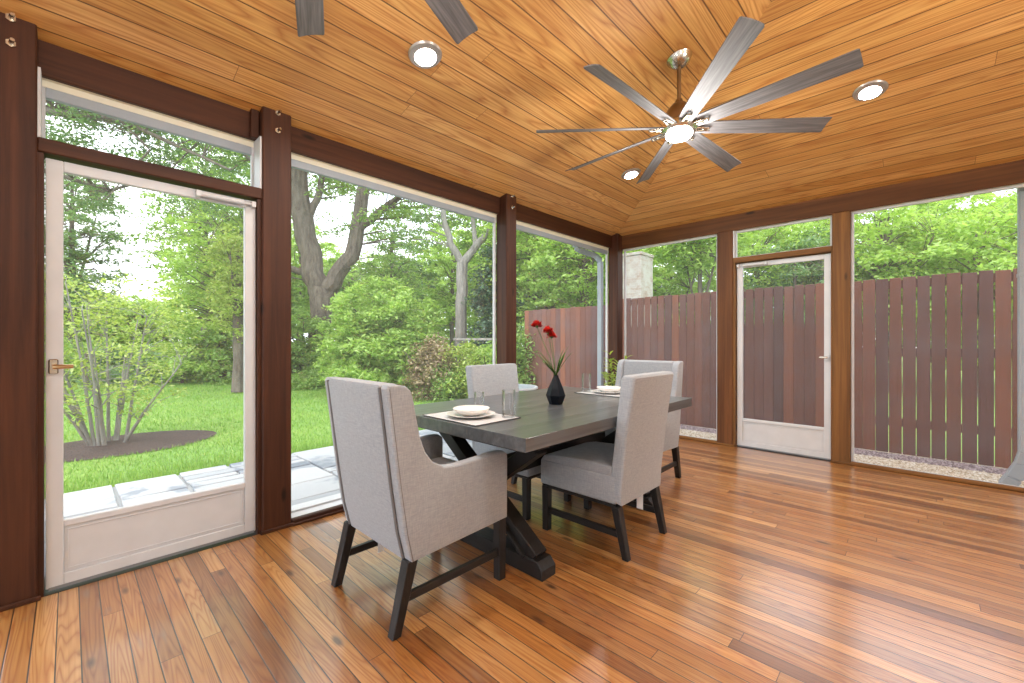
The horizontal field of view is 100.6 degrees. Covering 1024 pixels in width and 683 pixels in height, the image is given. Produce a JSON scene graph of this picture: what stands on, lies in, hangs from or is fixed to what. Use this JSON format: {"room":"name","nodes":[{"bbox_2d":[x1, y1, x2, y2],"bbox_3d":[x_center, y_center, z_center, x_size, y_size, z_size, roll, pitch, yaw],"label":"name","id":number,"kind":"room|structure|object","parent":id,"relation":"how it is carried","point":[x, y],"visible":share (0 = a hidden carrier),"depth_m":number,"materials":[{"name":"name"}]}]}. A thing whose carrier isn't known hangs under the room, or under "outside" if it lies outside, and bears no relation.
{"room":"sunroom","nodes":[
{"label":"sunroom","id":0,"kind":"room"},
{"bbox_2d":[112,466,332,506],"bbox_3d":[-3.221,1.395,2.748,2.300,0.100,13.450,0,0,44],"label":"patio","id":1,"kind":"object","parent":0,"point":[119,502],"depth_m":3.80,"materials":[{"name":"grey stone"}]},
{"bbox_2d":[64,429,471,518],"bbox_3d":[-2.255,1.337,3.798,2.240,0.045,10.294,0,0,44],"label":"stone walkway","id":2,"kind":"structure","parent":1,"relation":"on","point":[311,478],"depth_m":3.94,"materials":[{"name":"grey stone"}]},
{"bbox_3d":[-3.201,1.236,1.045,0.249,0.188,2.420,0,0,44],"label":"timber","id":3,"kind":"structure","parent":1,"relation":"on","visible":0},
{"bbox_3d":[-3.201,-0.039,1.045,0.030,2.358,2.420,0,0,44],"label":"window","id":4,"kind":"structure","parent":3,"relation":"on","visible":0},
{"bbox_2d":[42,78,607,250],"bbox_3d":[-1.380,-1.234,2.943,0.031,0.032,7.680,0,0,44],"label":"timber","id":5,"kind":"structure","parent":4,"relation":"attached to","point":[45,83],"depth_m":2.60,"materials":[{"name":"beige paint"}]},
{"bbox_2d":[42,86,253,186],"bbox_3d":[-1.942,-1.074,2.357,0.030,0.288,0.913,0,0,44],"label":"window","id":6,"kind":"structure","parent":5,"relation":"attached to","point":[49,94],"depth_m":2.28,"materials":[{"name":"white paint"}]},
{"bbox_2d":[64,348,524,492],"bbox_3d":[-28.496,1.370,41.255,87.500,0.100,130.000,0,0,44],"label":"lawn","id":7,"kind":"structure","parent":0,"point":[196,422],"depth_m":6.88,"materials":[{"name":"green plant"}]},
{"bbox_2d":[64,238,118,343],"bbox_3d":[-19.189,-1.829,17.191,4.813,6.414,5.105,0,0,44],"label":"leafy tree","id":8,"kind":"object","parent":7,"relation":"on","point":[75,252],"visible":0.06,"depth_m":17.28,"materials":[{"name":"green plant"}]},
{"bbox_2d":[63,139,140,375],"bbox_3d":[-17.593,-3.411,17.029,3.955,9.567,4.341,0,0,-1],"label":"leafy tree","id":9,"kind":"object","parent":7,"relation":"on","point":[70,236],"visible":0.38,"depth_m":17.06,"materials":[{"name":"green plant"}]},
{"bbox_2d":[64,336,153,384],"bbox_3d":[-14.274,0.668,14.425,3.214,1.864,3.590,0,0,44],"label":"shrub","id":10,"kind":"object","parent":7,"relation":"on","point":[66,339],"visible":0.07,"depth_m":14.15,"materials":[{"name":"green plant"}]},
{"bbox_2d":[75,343,193,384],"bbox_3d":[-11.896,0.746,14.268,3.282,1.468,4.062,0,0,33],"label":"shrub","id":11,"kind":"object","parent":7,"relation":"on","point":[113,364],"visible":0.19,"depth_m":13.50,"materials":[{"name":"green plant"}]},
{"bbox_2d":[79,294,193,357],"bbox_3d":[-20.910,-0.630,24.146,5.544,4.021,5.387,0,0,4],"label":"leafy tree","id":12,"kind":"object","parent":7,"relation":"on","point":[131,316],"visible":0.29,"depth_m":23.30,"materials":[{"name":"green plant"}]},
{"bbox_2d":[64,430,216,461],"bbox_3d":[-5.241,1.336,5.554,1.522,0.048,2.300,0,0,44],"label":"mulch bed","id":13,"kind":"object","parent":7,"relation":"on","point":[140,442],"visible":0.62,"depth_m":5.53,"materials":[{"name":"brown soil"}]},
{"bbox_2d":[64,266,202,445],"bbox_3d":[-5.337,0.180,5.617,1.966,2.383,1.998,0,0,-13],"label":"shrub","id":14,"kind":"object","parent":13,"relation":"on","point":[102,435],"visible":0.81,"depth_m":5.50,"materials":[{"name":"green plant"}]},
{"bbox_2d":[46,100,249,291],"bbox_3d":[-8.988,-2.310,8.958,8.275,7.455,3.692,0,0,0],"label":"tree","id":15,"kind":"object","parent":7,"relation":"on","point":[71,114],"visible":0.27,"depth_m":9.03,"materials":[{"name":"green plant"}]},
{"bbox_2d":[129,331,232,383],"bbox_3d":[-10.659,0.576,14.448,3.189,1.916,3.722,0,0,10],"label":"shrub","id":16,"kind":"object","parent":7,"relation":"on","point":[208,368],"visible":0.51,"depth_m":13.59,"materials":[{"name":"green plant"}]},
{"bbox_2d":[120,135,249,372],"bbox_3d":[-13.062,-3.737,18.153,5.339,10.217,5.686,0,0,44],"label":"leafy tree","id":17,"kind":"object","parent":7,"relation":"on","point":[170,211],"visible":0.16,"depth_m":17.05,"materials":[{"name":"green plant"}]},
{"bbox_2d":[140,197,294,378],"bbox_3d":[-10.215,-1.994,15.054,4.554,6.745,4.362,0,0,-26],"label":"leafy tree","id":18,"kind":"object","parent":7,"relation":"on","point":[190,251],"visible":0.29,"depth_m":14.18,"materials":[{"name":"green plant"}]},
{"bbox_2d":[197,223,242,391],"bbox_3d":[-7.475,-0.895,11.524,2.050,4.554,2.029,0,0,10],"label":"leafy tree","id":19,"kind":"object","parent":7,"relation":"on","point":[232,291],"visible":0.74,"depth_m":11.20,"materials":[{"name":"green plant"}]},
{"bbox_2d":[155,255,292,347],"bbox_3d":[-20.835,-3.197,32.132,9.073,9.172,9.421,0,0,-30],"label":"tree","id":20,"kind":"object","parent":7,"relation":"on","point":[173,288],"visible":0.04,"depth_m":29.31,"materials":[{"name":"green plant"}]},
{"bbox_2d":[184,330,295,385],"bbox_3d":[-9.158,0.327,14.716,3.326,2.170,3.870,0,0,15],"label":"shrub","id":21,"kind":"object","parent":7,"relation":"on","point":[220,358],"visible":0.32,"depth_m":13.55,"materials":[{"name":"green plant"}]},
{"bbox_2d":[199,217,309,339],"bbox_3d":[-13.084,-2.809,21.953,5.294,8.396,5.377,0,0,-7],"label":"leafy tree","id":22,"kind":"object","parent":7,"relation":"on","point":[294,295],"visible":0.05,"depth_m":22.76,"materials":[{"name":"green plant"}]},
{"bbox_2d":[291,367,324,390],"bbox_3d":[-6.314,1.172,13.151,2.473,0.742,2.596,0,0,-20],"label":"shrub","id":23,"kind":"object","parent":7,"relation":"on","point":[306,379],"visible":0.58,"depth_m":12.59,"materials":[{"name":"green plant"}]},
{"bbox_2d":[291,305,330,374],"bbox_3d":[-7.531,0.073,14.843,2.790,2.766,2.868,0,0,29],"label":"leafy shrub","id":24,"kind":"object","parent":7,"relation":"on","point":[306,353],"visible":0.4,"depth_m":14.67,"materials":[{"name":"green plant"}]},
{"bbox_2d":[291,224,344,360],"bbox_3d":[-14.846,-3.814,30.010,6.192,10.398,6.507,0,0,41],"label":"tree","id":25,"kind":"object","parent":7,"relation":"on","point":[317,229],"visible":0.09,"depth_m":30.08,"materials":[{"name":"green plant"}]},
{"bbox_2d":[176,137,476,370],"bbox_3d":[-6.995,-3.789,16.163,9.917,10.931,9.047,0,0,32],"label":"forked tree","id":26,"kind":"object","parent":7,"relation":"on","point":[320,287],"visible":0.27,"depth_m":15.94,"materials":[{"name":"grey plant"}]},
{"bbox_2d":[295,256,388,332],"bbox_3d":[-10.052,-2.040,27.109,6.841,6.844,6.889,0,0,-19],"label":"tree","id":27,"kind":"object","parent":7,"relation":"on","point":[349,280],"visible":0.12,"depth_m":25.72,"materials":[{"name":"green plant"}]},
{"bbox_2d":[310,274,449,386],"bbox_3d":[-3.596,-0.198,11.816,3.700,3.401,4.193,0,0,-17],"label":"leafy shrub","id":28,"kind":"object","parent":7,"relation":"on","point":[371,339],"visible":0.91,"depth_m":10.95,"materials":[{"name":"green plant"}]},
{"bbox_2d":[351,198,434,306],"bbox_3d":[-5.530,-2.717,19.952,4.043,8.196,3.866,0,0,14],"label":"tree","id":29,"kind":"object","parent":7,"relation":"on","point":[391,270],"visible":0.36,"depth_m":19.53,"materials":[{"name":"green plant"}]},
{"bbox_2d":[369,237,439,322],"bbox_3d":[-6.031,-2.243,23.948,3.711,7.244,4.018,0,0,15],"label":"tree","id":30,"kind":"object","parent":7,"relation":"on","point":[421,271],"visible":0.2,"depth_m":23.83,"materials":[{"name":"green plant"}]},
{"bbox_2d":[398,332,460,401],"bbox_3d":[-1.899,0.627,10.403,1.675,1.732,1.871,0,0,-28],"label":"leafy shrub","id":31,"kind":"object","parent":7,"relation":"on","point":[431,345],"visible":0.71,"depth_m":10.11,"materials":[{"name":"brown plant"}]},
{"bbox_2d":[415,359,467,401],"bbox_3d":[-1.540,0.881,10.140,1.604,1.083,1.471,0,0,26],"label":"leafy shrub","id":32,"kind":"object","parent":7,"relation":"on","point":[442,395],"visible":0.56,"depth_m":9.80,"materials":[{"name":"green plant"}]},
{"bbox_2d":[400,219,487,349],"bbox_3d":[-3.769,-3.096,26.021,6.324,8.942,6.466,0,0,-11],"label":"tree","id":33,"kind":"object","parent":7,"relation":"on","point":[448,308],"visible":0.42,"depth_m":25.02,"materials":[{"name":"green plant"}]},
{"bbox_2d":[418,213,490,348],"bbox_3d":[-2.991,-4.203,32.359,9.832,11.172,9.516,0,0,-6],"label":"tree","id":34,"kind":"object","parent":7,"relation":"on","point":[463,239],"visible":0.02,"depth_m":30.38,"materials":[{"name":"green plant"}]},
{"bbox_2d":[383,209,534,361],"bbox_3d":[-1.392,-2.672,14.060,4.764,8.138,4.446,0,0,-43],"label":"tree","id":35,"kind":"object","parent":7,"relation":"on","point":[462,261],"visible":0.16,"depth_m":13.89,"materials":[{"name":"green plant"}]},
{"bbox_2d":[430,339,492,399],"bbox_3d":[-1.045,0.721,10.213,1.864,1.613,2.016,0,0,-23],"label":"leafy shrub","id":36,"kind":"object","parent":7,"relation":"on","point":[465,352],"visible":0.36,"depth_m":10.07,"materials":[{"name":"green plant"}]},
{"bbox_2d":[461,244,527,356],"bbox_3d":[-0.535,-0.815,12.988,2.214,4.383,2.009,0,0,44],"label":"bush","id":37,"kind":"object","parent":7,"relation":"on","point":[487,322],"visible":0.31,"depth_m":12.68,"materials":[{"name":"green plant"}]},
{"bbox_2d":[451,217,564,333],"bbox_3d":[0.161,-2.678,17.020,4.892,8.121,5.294,0,0,-34],"label":"leafy tree","id":38,"kind":"object","parent":7,"relation":"on","point":[465,245],"visible":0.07,"depth_m":16.86,"materials":[{"name":"green plant"}]},
{"bbox_2d":[485,313,543,391],"bbox_3d":[0.116,0.386,8.563,1.402,1.991,1.433,0,0,44],"label":"leafy shrub","id":39,"kind":"object","parent":7,"relation":"on","point":[520,347],"visible":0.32,"depth_m":8.33,"materials":[{"name":"green plant"}]},
{"bbox_2d":[470,220,604,337],"bbox_3d":[1.052,-1.907,13.526,4.925,6.578,4.759,0,0,-26],"label":"leafy tree","id":40,"kind":"object","parent":7,"relation":"on","point":[523,279],"visible":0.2,"depth_m":12.51,"materials":[{"name":"green plant"}]},
{"bbox_2d":[525,305,604,389],"bbox_3d":[1.058,0.360,7.814,2.098,1.961,0.151,0,0,44],"label":"fence","id":41,"kind":"object","parent":7,"relation":"on","point":[575,328],"visible":0.58,"depth_m":7.75,"materials":[{"name":"brown wood"}]},
{"bbox_2d":[516,230,637,308],"bbox_3d":[1.939,-1.954,11.565,3.404,6.662,3.746,0,0,41],"label":"leafy tree","id":42,"kind":"object","parent":7,"relation":"on","point":[586,276],"visible":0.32,"depth_m":11.15,"materials":[{"name":"green plant"}]},
{"bbox_2d":[638,247,746,325],"bbox_3d":[5.656,-1.092,14.911,4.523,4.942,4.717,0,0,0],"label":"tree","id":43,"kind":"object","parent":7,"relation":"on","point":[666,285],"visible":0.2,"depth_m":14.07,"materials":[{"name":"green plant"}]},
{"bbox_2d":[0,438,1023,682],"bbox_3d":[0.643,1.230,1.084,5.220,0.120,7.800,0,0,44],"label":"floor","id":44,"kind":"structure","parent":0,"point":[767,567],"depth_m":1.93,"materials":[{"name":"brown wood"}]},
{"bbox_2d":[0,12,40,611],"bbox_3d":[-2.233,-0.135,1.899,0.182,2.610,0.176,0,0,44],"label":"timber","id":45,"kind":"structure","parent":44,"relation":"on","point":[18,37],"depth_m":1.88,"materials":[{"name":"brown wood"}]},
{"bbox_2d":[37,151,44,596],"bbox_3d":[-2.193,0.152,1.979,0.110,2.035,0.020,0,0,44],"label":"timber","id":46,"kind":"structure","parent":45,"relation":"attached to","point":[40,155],"depth_m":1.94,"materials":[{"name":"brown wood"}]},
{"bbox_2d":[44,531,257,596],"bbox_3d":[-1.926,1.250,2.350,0.240,0.161,1.230,0,0,44],"label":"timber","id":47,"kind":"structure","parent":44,"relation":"attached to","point":[46,593],"depth_m":2.21,"materials":[{"name":"brown wood"}]},
{"bbox_2d":[259,106,293,534],"bbox_3d":[-1.491,-0.135,2.672,0.182,2.610,0.189,0,0,44],"label":"timber","id":48,"kind":"structure","parent":44,"relation":"on","point":[274,125],"depth_m":2.63,"materials":[{"name":"brown wood"}]},
{"bbox_2d":[254,199,261,533],"bbox_3d":[-1.575,0.152,2.622,0.110,2.035,0.022,0,0,44],"label":"timber","id":49,"kind":"structure","parent":48,"relation":"attached to","point":[258,201],"depth_m":2.58,"materials":[{"name":"brown wood"}]},
{"bbox_2d":[45,158,255,591],"bbox_3d":[-1.852,0.154,2.270,0.090,2.012,0.864,0,0,44],"label":"door","id":50,"kind":"structure","parent":49,"relation":"attached to","point":[81,548],"depth_m":2.16,"materials":[{"name":"white paint"}]},
{"bbox_2d":[37,137,261,200],"bbox_3d":[-1.878,-0.897,2.296,0.125,0.065,0.913,0,0,44],"label":"timber","id":51,"kind":"structure","parent":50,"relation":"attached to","point":[52,149],"depth_m":2.19,"materials":[{"name":"brown wood"}]},
{"bbox_2d":[37,66,41,136],"bbox_3d":[-2.200,-1.089,1.980,0.138,0.318,0.010,0,0,44],"label":"timber","id":52,"kind":"structure","parent":51,"relation":"on","point":[39,76],"depth_m":1.93,"materials":[{"name":"white paint"}]},
{"bbox_2d":[253,136,261,188],"bbox_3d":[-1.576,-1.089,2.630,0.138,0.318,0.010,0,0,44],"label":"timber","id":53,"kind":"structure","parent":51,"relation":"on","point":[257,147],"depth_m":2.60,"materials":[{"name":"white paint"}]},
{"bbox_2d":[291,493,342,517],"bbox_3d":[-0.839,1.236,3.505,0.249,0.188,1.940,0,0,44],"label":"window frame","id":54,"kind":"structure","parent":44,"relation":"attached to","point":[337,502],"depth_m":2.96,"materials":[{"name":"white paint"}]},
{"bbox_2d":[291,159,495,512],"bbox_3d":[-0.840,-0.039,3.505,0.030,2.358,1.940,0,0,44],"label":"window","id":55,"kind":"structure","parent":54,"relation":"on","point":[296,164],"depth_m":3.43,"materials":[{"name":"white paint"}]},
{"bbox_2d":[291,504,343,525],"bbox_3d":[-0.730,1.150,3.400,0.052,0.040,1.940,0,0,44],"label":"timber","id":56,"kind":"structure","parent":44,"relation":"on","point":[312,516],"depth_m":2.80,"materials":[{"name":"brown wood"}]},
{"bbox_2d":[325,377,506,640],"bbox_3d":[-0.461,0.670,2.064,0.582,1.000,0.671,0,0,44],"label":"upholstered armchair","id":57,"kind":"object","parent":44,"relation":"on","point":[398,488],"visible":1,"depth_m":1.82,"materials":[{"name":"grey fabric"}]},
{"bbox_2d":[497,193,515,363],"bbox_3d":[-0.040,-0.135,4.184,0.182,2.610,0.171,0,0,44],"label":"timber","id":58,"kind":"structure","parent":44,"relation":"on","point":[506,220],"depth_m":4.14,"materials":[{"name":"brown wood"}]},
{"bbox_2d":[466,363,570,520],"bbox_3d":[0.046,0.676,3.161,0.643,0.988,0.498,0,0,44],"label":"chair","id":59,"kind":"object","parent":44,"relation":"on","point":[491,379],"visible":0.28,"depth_m":3.17,"materials":[{"name":"grey fabric"}]},
{"bbox_2d":[414,386,691,581],"bbox_3d":[0.266,0.790,2.843,1.156,0.760,1.805,0,0,44],"label":"dining table","id":60,"kind":"object","parent":44,"relation":"on","point":[543,428],"visible":0.52,"depth_m":2.26,"materials":[{"name":"grey wood"}]},
{"bbox_2d":[423,410,520,426],"bbox_3d":[-0.224,0.407,2.311,0.444,0.006,0.324,0,0,44],"label":"placemat","id":61,"kind":"object","parent":60,"relation":"on","point":[496,417],"visible":0.73,"depth_m":2.22,"materials":[{"name":"white fabric"}]},
{"bbox_2d":[447,410,494,418],"bbox_3d":[-0.220,0.396,2.300,0.260,0.019,0.260,0,0,44],"label":"plate","id":62,"kind":"object","parent":61,"relation":"on","point":[489,412],"visible":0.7,"depth_m":2.28,"materials":[{"name":"white ceramic"}]},
{"bbox_2d":[453,405,489,415],"bbox_3d":[-0.220,0.378,2.300,0.200,0.038,0.200,0,0,44],"label":"bowl","id":63,"kind":"object","parent":62,"relation":"on","point":[466,410],"visible":1,"depth_m":2.34,"materials":[{"name":"white ceramic"}]},
{"bbox_2d":[546,375,564,404],"bbox_3d":[0.286,0.315,2.787,0.128,0.190,0.127,0,0,44],"label":"vase","id":64,"kind":"object","parent":60,"relation":"on","point":[555,394],"visible":1,"depth_m":2.75,"materials":[{"name":"black ceramic"}]},
{"bbox_2d":[531,320,569,374],"bbox_3d":[0.260,0.066,2.785,0.276,0.419,0.118,0,0,10],"label":"bunch","id":65,"kind":"object","parent":64,"relation":"in","point":[550,332],"visible":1,"depth_m":2.78,"materials":[{"name":"red plant"}]},
{"bbox_2d":[541,371,673,561],"bbox_3d":[0.580,0.676,2.616,0.643,0.988,0.498,0,0,44],"label":"chair","id":66,"kind":"object","parent":44,"relation":"on","point":[614,475],"visible":1,"depth_m":2.42,"materials":[{"name":"grey fabric"}]},
{"bbox_2d":[608,233,622,385],"bbox_3d":[1.390,-0.130,5.703,0.140,2.600,0.140,0,0,44],"label":"timber","id":67,"kind":"structure","parent":44,"relation":"on","point":[615,254],"depth_m":5.66,"materials":[{"name":"brown wood"}]},
{"bbox_2d":[605,359,682,477],"bbox_3d":[1.049,0.670,3.637,0.582,1.000,0.671,0,0,44],"label":"upholstered armchair","id":68,"kind":"object","parent":44,"relation":"on","point":[624,367],"visible":0.35,"depth_m":3.61,"materials":[{"name":"grey fabric"}]},
{"bbox_2d":[717,230,732,444],"bbox_3d":[2.443,-0.040,4.838,0.167,2.420,0.130,0,0,44],"label":"timber","id":69,"kind":"structure","parent":44,"relation":"on","point":[724,239],"depth_m":4.79,"materials":[{"name":"brown wood"}]},
{"bbox_2d":[735,445,830,461],"bbox_3d":[2.832,1.250,4.500,1.197,0.161,0.160,0,0,44],"label":"timber","id":70,"kind":"structure","parent":44,"relation":"attached to","point":[737,445],"depth_m":4.44,"materials":[{"name":"brown wood"}]},
{"bbox_2d":[733,263,736,446],"bbox_3d":[2.511,0.147,4.772,0.023,2.045,0.110,0,0,44],"label":"timber","id":71,"kind":"structure","parent":70,"relation":"on","point":[734,264],"depth_m":4.73,"materials":[{"name":"brown wood"}]},
{"bbox_2d":[733,246,831,263],"bbox_3d":[2.824,-0.902,4.472,0.890,0.055,0.120,0,0,44],"label":"timber","id":72,"kind":"structure","parent":71,"relation":"on","point":[820,250],"depth_m":4.41,"materials":[{"name":"brown wood"}]},
{"bbox_2d":[735,216,831,257],"bbox_3d":[2.824,-1.082,4.472,0.890,0.304,0.030,0,0,44],"label":"window","id":73,"kind":"structure","parent":72,"relation":"on","point":[826,217],"depth_m":4.42,"materials":[{"name":"white paint"}]},
{"bbox_2d":[831,251,831,459],"bbox_3d":[3.141,0.147,4.168,0.010,2.045,0.110,0,0,44],"label":"timber","id":74,"kind":"structure","parent":70,"relation":"on","point":[831,251],"depth_m":4.13,"materials":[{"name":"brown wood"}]},
{"bbox_2d":[737,253,830,459],"bbox_3d":[2.813,0.150,4.449,0.850,2.031,0.091,0,0,44],"label":"door","id":75,"kind":"structure","parent":74,"relation":"attached to","point":[788,438],"depth_m":4.43,"materials":[{"name":"white paint"}]},
{"bbox_2d":[832,210,850,462],"bbox_3d":[3.196,-0.040,4.116,0.140,2.420,0.130,0,0,44],"label":"timber","id":76,"kind":"structure","parent":44,"relation":"on","point":[841,221],"depth_m":4.06,"materials":[{"name":"brown wood"}]},
{"bbox_2d":[850,461,1023,492],"bbox_3d":[4.108,1.153,3.162,2.498,0.034,0.042,0,0,44],"label":"timber","id":77,"kind":"structure","parent":44,"relation":"on","point":[865,465],"depth_m":3.60,"materials":[{"name":"brown wood"}]},
{"bbox_2d":[0,0,1023,235],"bbox_3d":[0.572,-1.667,1.083,5.320,0.526,7.940,0,0,44],"label":"ceiling","id":78,"kind":"structure","parent":0,"point":[953,70],"depth_m":2.69,"materials":[{"name":"brown wood"}]},
{"bbox_2d":[250,108,258,139],"bbox_3d":[-1.582,-1.334,2.610,0.034,0.172,0.044,0,0,44],"label":"timber","id":79,"kind":"structure","parent":78,"relation":"attached to","point":[254,114],"depth_m":2.60,"materials":[{"name":"brown wood"}]},
{"bbox_2d":[38,39,611,247],"bbox_3d":[-1.339,-1.339,2.911,0.030,0.182,7.890,0,0,44],"label":"timber","id":80,"kind":"structure","parent":78,"relation":"attached to","point":[59,64],"depth_m":2.55,"materials":[{"name":"brown wood"}]},
{"bbox_2d":[295,0,477,43],"bbox_3d":[-0.536,-1.565,1.058,1.723,0.536,1.723,0,0,44],"label":"ceiling fan","id":81,"kind":"object","parent":78,"relation":"hanging from","point":[452,14],"visible":1,"depth_m":1.79,"materials":[{"name":"grey wood"}]},
{"bbox_2d":[408,40,441,68],"bbox_3d":[-0.489,-1.615,2.400,0.185,0.049,0.189,0,0,39],"label":"recessed light","id":82,"kind":"object","parent":78,"relation":"in","point":[425,58],"visible":1,"depth_m":2.39,"materials":[{"name":"silver metal"}]},
{"bbox_2d":[536,16,863,183],"bbox_3d":[1.069,-1.565,2.719,1.723,0.536,1.723,0,0,-20],"label":"ceiling fan","id":83,"kind":"object","parent":78,"relation":"hanging from","point":[683,121],"visible":1,"depth_m":2.53,"materials":[{"name":"silver metal"}]},
{"bbox_2d":[622,159,1023,248],"bbox_3d":[3.322,-1.332,3.925,5.290,0.196,0.030,0,0,44],"label":"timber","id":84,"kind":"structure","parent":78,"relation":"attached to","point":[1009,173],"depth_m":4.03,"materials":[{"name":"brown wood"}]},
{"bbox_2d":[852,80,888,100],"bbox_3d":[2.435,-1.702,2.890,0.189,0.049,0.185,0,0,39],"label":"recessed light","id":85,"kind":"object","parent":78,"relation":"in","point":[873,89],"visible":1,"depth_m":2.88,"materials":[{"name":"silver metal"}]},
{"bbox_2d":[681,425,1007,481],"bbox_3d":[5.151,1.295,3.167,9.200,0.100,1.250,0,0,44],"label":"gravel bed","id":86,"kind":"object","parent":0,"point":[688,425],"depth_m":4.45,"materials":[{"name":"grey gravel"}]},
{"bbox_2d":[623,268,1016,467],"bbox_3d":[4.024,0.287,4.967,6.120,1.986,0.151,0,0,44],"label":"fence","id":87,"kind":"object","parent":86,"relation":"on","point":[783,369],"visible":0.67,"depth_m":4.74,"materials":[{"name":"brown wood"}]},
{"bbox_2d":[680,424,1006,474],"bbox_3d":[3.991,1.232,4.696,5.444,0.017,0.309,0,0,44],"label":"chips","id":88,"kind":"object","parent":86,"relation":"on","point":[988,469],"visible":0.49,"depth_m":4.42,"materials":[{"name":"grey gravel"}]},
{"bbox_2d":[680,429,1023,486],"bbox_3d":[3.634,1.239,4.332,5.435,0.012,0.851,0,0,44],"label":"gravel","id":89,"kind":"object","parent":86,"relation":"on","point":[984,476],"visible":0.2,"depth_m":4.22,"materials":[{"name":"gravel"}]},
{"bbox_2d":[875,358,1011,464],"bbox_3d":[50.493,1.420,8.017,72.500,0.100,68.550,0,0,44],"label":"yard","id":90,"kind":"structure","parent":0,"point":[875,358],"depth_m":8.50,"materials":[{"name":"green plant"}]},
{"bbox_2d":[623,251,653,325],"bbox_3d":[2.984,-0.345,10.078,0.500,3.430,0.660,0,0,44],"label":"chimney","id":91,"kind":"object","parent":90,"relation":"on","point":[639,265],"visible":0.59,"depth_m":9.85,"materials":[{"name":"beige stone"}]},
{"bbox_2d":[640,228,769,310],"bbox_3d":[4.970,-1.470,10.852,3.066,5.685,3.241,0,0,-38],"label":"tree","id":92,"kind":"object","parent":90,"relation":"on","point":[699,254],"visible":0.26,"depth_m":10.72,"materials":[{"name":"green plant"}]},
{"bbox_2d":[686,223,829,325],"bbox_3d":[7.774,-1.577,13.477,4.465,5.906,4.479,0,0,23],"label":"tree","id":93,"kind":"object","parent":90,"relation":"on","point":[770,234],"visible":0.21,"depth_m":12.38,"materials":[{"name":"green plant"}]},
{"bbox_2d":[743,226,875,337],"bbox_3d":[8.109,-0.913,11.999,3.524,4.587,3.794,0,0,44],"label":"tree","id":94,"kind":"object","parent":90,"relation":"on","point":[809,269],"visible":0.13,"depth_m":11.68,"materials":[{"name":"green plant"}]},
{"bbox_2d":[763,213,880,321],"bbox_3d":[10.523,-1.727,14.578,4.243,6.210,4.130,0,0,-32],"label":"tree","id":95,"kind":"object","parent":90,"relation":"on","point":[825,220],"visible":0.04,"depth_m":13.90,"materials":[{"name":"green plant"}]},
{"bbox_2d":[790,200,1009,392],"bbox_3d":[10.070,-1.551,11.514,4.435,5.850,4.288,0,0,41],"label":"tree","id":96,"kind":"object","parent":90,"relation":"on","point":[883,237],"visible":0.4,"depth_m":10.81,"materials":[{"name":"green plant"}]},
{"bbox_2d":[858,188,1016,396],"bbox_3d":[11.485,-1.151,10.468,4.342,5.046,4.714,0,0,44],"label":"tree","id":97,"kind":"object","parent":90,"relation":"on","point":[1005,216],"visible":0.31,"depth_m":9.88,"materials":[{"name":"green plant"}]},
{"bbox_2d":[858,192,1016,360],"bbox_3d":[13.294,-1.770,13.446,4.967,6.287,5.411,0,0,8],"label":"tree","id":98,"kind":"object","parent":90,"relation":"on","point":[950,201],"visible":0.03,"depth_m":12.76,"materials":[{"name":"green plant"}]},
{"bbox_2d":[858,193,1016,243],"bbox_3d":[23.280,-3.851,23.873,7.308,10.464,7.470,0,0,28],"label":"tree","id":99,"kind":"object","parent":90,"relation":"on","point":[952,206],"visible":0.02,"depth_m":22.58,"materials":[{"name":"green plant"}]},
{"bbox_2d":[929,194,1016,345],"bbox_3d":[14.883,-1.479,11.965,5.285,5.728,5.237,0,0,-5],"label":"tree","id":100,"kind":"object","parent":90,"relation":"on","point":[969,210],"visible":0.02,"depth_m":12.11,"materials":[{"name":"green plant"}]},
{"bbox_3d":[0.607,1.236,5.011,0.249,0.188,1.943,0,0,44],"label":"timber","id":101,"kind":"structure","parent":0,"visible":0},
{"bbox_2d":[516,224,607,385],"bbox_3d":[0.607,-0.039,5.012,0.030,2.358,1.943,0,0,44],"label":"window","id":102,"kind":"structure","parent":101,"relation":"on","point":[518,227],"depth_m":5.50,"materials":[{"name":"white paint"}]},
{"bbox_3d":[1.952,1.243,5.317,1.205,0.174,0.079,0,0,44],"label":"timber","id":103,"kind":"structure","parent":0,"visible":0},
{"bbox_2d":[624,235,716,440],"bbox_3d":[1.949,-0.040,5.313,1.203,2.389,0.030,0,0,44],"label":"window","id":104,"kind":"structure","parent":103,"relation":"on","point":[711,236],"depth_m":5.26,"materials":[{"name":"white paint"}]},
{"bbox_3d":[4.151,1.243,3.206,2.498,0.174,0.079,0,0,44],"label":"timber","id":105,"kind":"structure","parent":0,"visible":0},
{"bbox_2d":[851,184,1023,487],"bbox_3d":[4.147,-0.040,3.202,2.498,2.389,0.030,0,0,44],"label":"window","id":106,"kind":"structure","parent":105,"relation":"on","point":[1019,185],"depth_m":4.04,"materials":[{"name":"white paint"}]},
{"bbox_3d":[0.534,-1.769,1.188,5.720,0.760,8.700,0,0,44],"label":"roof","id":107,"kind":"structure","parent":0,"visible":0},
{"bbox_2d":[998,187,1023,485],"bbox_3d":[4.194,-0.086,3.527,0.209,2.658,0.152,0,0,44],"label":"downspout","id":108,"kind":"object","parent":107,"relation":"attached to","point":[1014,475],"visible":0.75,"depth_m":3.48,"materials":[{"name":"white metal"}]},
{"bbox_3d":[-1.589,-1.375,3.192,0.120,0.110,8.750,0,0,44],"label":"gutter","id":109,"kind":"object","parent":107,"relation":"attached to","visible":0},
{"bbox_2d":[573,246,603,385],"bbox_3d":[1.042,-0.041,5.791,0.468,2.622,0.098,0,0,-20],"label":"downspout","id":110,"kind":"object","parent":109,"relation":"attached to","point":[600,287],"visible":0.68,"depth_m":5.83,"materials":[{"name":"white metal"}]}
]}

